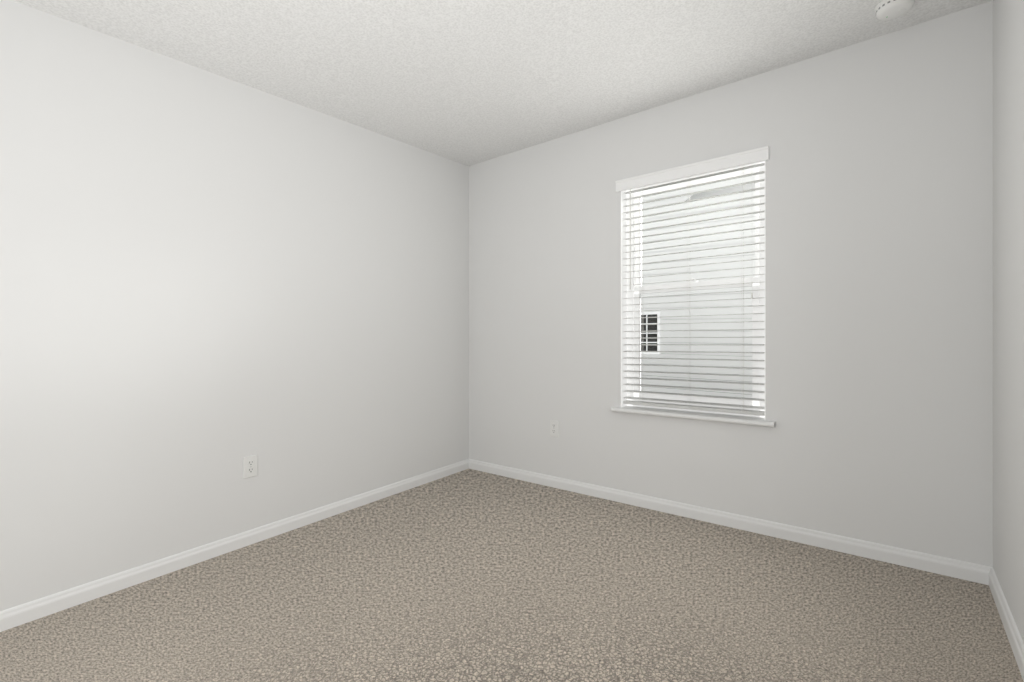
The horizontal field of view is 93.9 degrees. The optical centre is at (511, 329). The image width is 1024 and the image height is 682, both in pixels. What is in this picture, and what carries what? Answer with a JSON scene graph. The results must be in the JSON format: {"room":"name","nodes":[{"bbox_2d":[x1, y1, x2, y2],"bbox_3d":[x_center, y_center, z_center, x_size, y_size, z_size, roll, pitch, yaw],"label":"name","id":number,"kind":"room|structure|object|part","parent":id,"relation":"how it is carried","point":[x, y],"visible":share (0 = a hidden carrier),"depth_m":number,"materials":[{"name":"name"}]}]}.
{"room":"empty bedroom","nodes":[
{"label":"empty bedroom","id":0,"kind":"room"},
{"bbox_2d":[0,0,468,610],"bbox_3d":[-1.789,-0.066,2.159,0.120,2.510,4.793,0,0,38],"label":"wall","id":1,"kind":"structure","parent":0,"point":[208,282],"depth_m":2.35,"materials":[{"name":"white paint"}]},
{"bbox_2d":[0,459,467,631],"bbox_3d":[-1.748,1.116,2.102,0.014,0.138,4.513,0,0,39],"label":"baseboard","id":2,"kind":"structure","parent":1,"relation":"attached to","point":[21,614],"depth_m":2.34,"materials":[{"name":"white wood"}]},
{"bbox_2d":[243,455,256,478],"bbox_3d":[-1.408,0.733,2.564,0.043,0.115,0.070,0,0,38],"label":"electrical outlet","id":3,"kind":"object","parent":1,"relation":"attached to","point":[249,466],"visible":1,"depth_m":2.55,"materials":[{"name":"white plastic"}]},
{"bbox_2d":[14,0,991,165],"bbox_3d":[-0.563,-1.364,1.185,3.251,0.227,4.793,0,0,38],"label":"ceiling","id":4,"kind":"structure","parent":0,"point":[468,82],"depth_m":2.27,"materials":[{"name":"paint"}]},
{"bbox_2d":[874,0,914,19],"bbox_3d":[1.601,-1.343,2.002,0.136,0.045,0.136,0,0,38],"label":"smoke detector","id":5,"kind":"object","parent":4,"relation":"attached to","point":[888,9],"visible":1,"depth_m":1.99,"materials":[{"name":"white plastic"}]},
{"bbox_2d":[0,469,1023,681],"bbox_3d":[-0.563,1.176,1.185,3.251,0.227,4.793,0,0,38],"label":"floor","id":6,"kind":"structure","parent":0,"point":[469,575],"depth_m":1.90,"materials":[{"name":"beige carpet"}]},
{"bbox_2d":[469,0,992,566],"bbox_3d":[0.879,-0.127,2.998,3.011,2.496,0.160,0,0,38],"label":"wall","id":7,"kind":"structure","parent":0,"point":[879,286],"depth_m":2.40,"materials":[{"name":"white paint"}]},
{"bbox_2d":[550,420,558,436],"bbox_3d":[0.306,0.696,3.368,0.070,0.115,0.043,0,0,38],"label":"electrical outlet","id":8,"kind":"object","parent":7,"relation":"attached to","point":[554,428],"visible":0.98,"depth_m":3.35,"materials":[{"name":"white plastic"}]},
{"bbox_2d":[621,190,626,406],"bbox_3d":[1.042,-0.226,2.820,0.826,1.446,0.084,0,0,38],"label":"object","id":9,"kind":"object","parent":7,"relation":"attached to","point":[623,288],"visible":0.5,"depth_m":3.07,"materials":[{"name":"white paint"}]},
{"bbox_2d":[611,406,775,426],"bbox_3d":[1.031,0.503,2.807,0.922,0.044,0.127,0,0,38],"label":"stool","id":10,"kind":"object","parent":7,"relation":"attached to","point":[734,419],"visible":0.94,"depth_m":2.74,"materials":[{"name":"white wood"}]},
{"bbox_2d":[623,161,764,417],"bbox_3d":[1.069,-0.222,2.854,0.826,1.456,0.147,0,0,38],"label":"window","id":11,"kind":"structure","parent":7,"relation":"in","point":[634,281],"depth_m":2.84,"materials":[{"name":"white plastic"}]},
{"bbox_2d":[629,189,630,289],"bbox_3d":[0.784,-0.216,2.999,0.090,1.361,0.040,0,0,-3],"label":"cord","id":12,"kind":"object","parent":11,"relation":"hanging from","point":[630,189],"depth_m":3.01,"materials":[{"name":"white plastic"}]},
{"bbox_2d":[689,177,689,405],"bbox_3d":[1.042,-0.221,2.817,0.005,1.361,0.054,0,0,39],"label":"cord","id":13,"kind":"object","parent":11,"relation":"hanging from","point":[689,281],"depth_m":2.81,"materials":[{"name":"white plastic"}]},
{"bbox_2d":[615,146,768,191],"bbox_3d":[1.006,-0.917,2.783,0.872,0.086,0.022,0,0,38],"label":"valance","id":14,"kind":"object","parent":11,"relation":"attached to","point":[720,163],"visible":1,"depth_m":2.73,"materials":[{"name":"white wood"}]},
{"bbox_3d":[1.040,0.459,2.818,0.814,0.033,0.052,0,0,38],"label":"window blinds bottom rail","id":15,"kind":"part","parent":11,"relation":"part of","materials":[{"name":"white plastic"}]},
{"bbox_2d":[623,163,764,408],"bbox_3d":[1.040,-0.225,2.818,0.814,1.330,0.050,0,0,38],"label":"window blind slats","id":16,"kind":"object","parent":11,"relation":"hanging from","point":[699,199],"visible":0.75,"depth_m":2.78,"materials":[{"name":"white plastic"}]},
{"bbox_3d":[1.040,-0.920,2.818,0.814,0.053,0.054,0,0,38],"label":"window blinds head rail","id":17,"kind":"part","parent":11,"relation":"part of","materials":[{"name":"white plastic"}]},
{"bbox_3d":[1.080,0.072,2.867,0.736,0.757,0.032,0,0,38],"label":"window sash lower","id":18,"kind":"part","parent":11,"relation":"part of","materials":[{"name":"white plastic"}]},
{"bbox_3d":[1.102,-0.567,2.895,0.736,0.674,0.028,0,0,38],"label":"window sash upper","id":19,"kind":"part","parent":11,"relation":"part of","materials":[{"name":"white plastic"}]},
{"bbox_2d":[741,165,752,411],"bbox_3d":[1.273,-0.226,2.612,0.040,1.361,0.087,0,0,-6],"label":"cord","id":20,"kind":"object","parent":11,"relation":"hanging from","point":[743,165],"depth_m":2.61,"materials":[{"name":"white fabric"}]},
{"bbox_2d":[468,459,983,583],"bbox_3d":[0.820,1.057,2.934,2.940,0.128,0.014,0,0,39],"label":"baseboard","id":21,"kind":"structure","parent":7,"relation":"attached to","point":[964,570],"depth_m":2.52,"materials":[{"name":"white wood"}]},
{"bbox_2d":[993,0,1023,642],"bbox_3d":[0.662,-0.122,0.210,0.120,2.510,4.793,0,0,38],"label":"wall","id":22,"kind":"structure","parent":0,"point":[1008,291],"depth_m":1.73,"materials":[{"name":"white paint"}]},
{"bbox_2d":[984,565,1023,680],"bbox_3d":[0.596,1.062,0.237,0.014,0.139,4.513,0,0,39],"label":"baseboard","id":23,"kind":"structure","parent":22,"relation":"attached to","point":[990,578],"depth_m":1.70,"materials":[{"name":"white wood"}]},
{"bbox_3d":[1.586,1.702,5.502,19.000,0.557,4.640,0,0,39],"label":"ground","id":24,"kind":"structure","parent":0,"visible":0},
{"bbox_2d":[641,175,754,397],"bbox_3d":[3.995,-1.060,8.531,15.600,5.681,4.500,0,0,38],"label":"neighbor house","id":25,"kind":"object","parent":24,"relation":"on","point":[706,304],"depth_m":7.20,"materials":[{"name":"white"}]}
]}

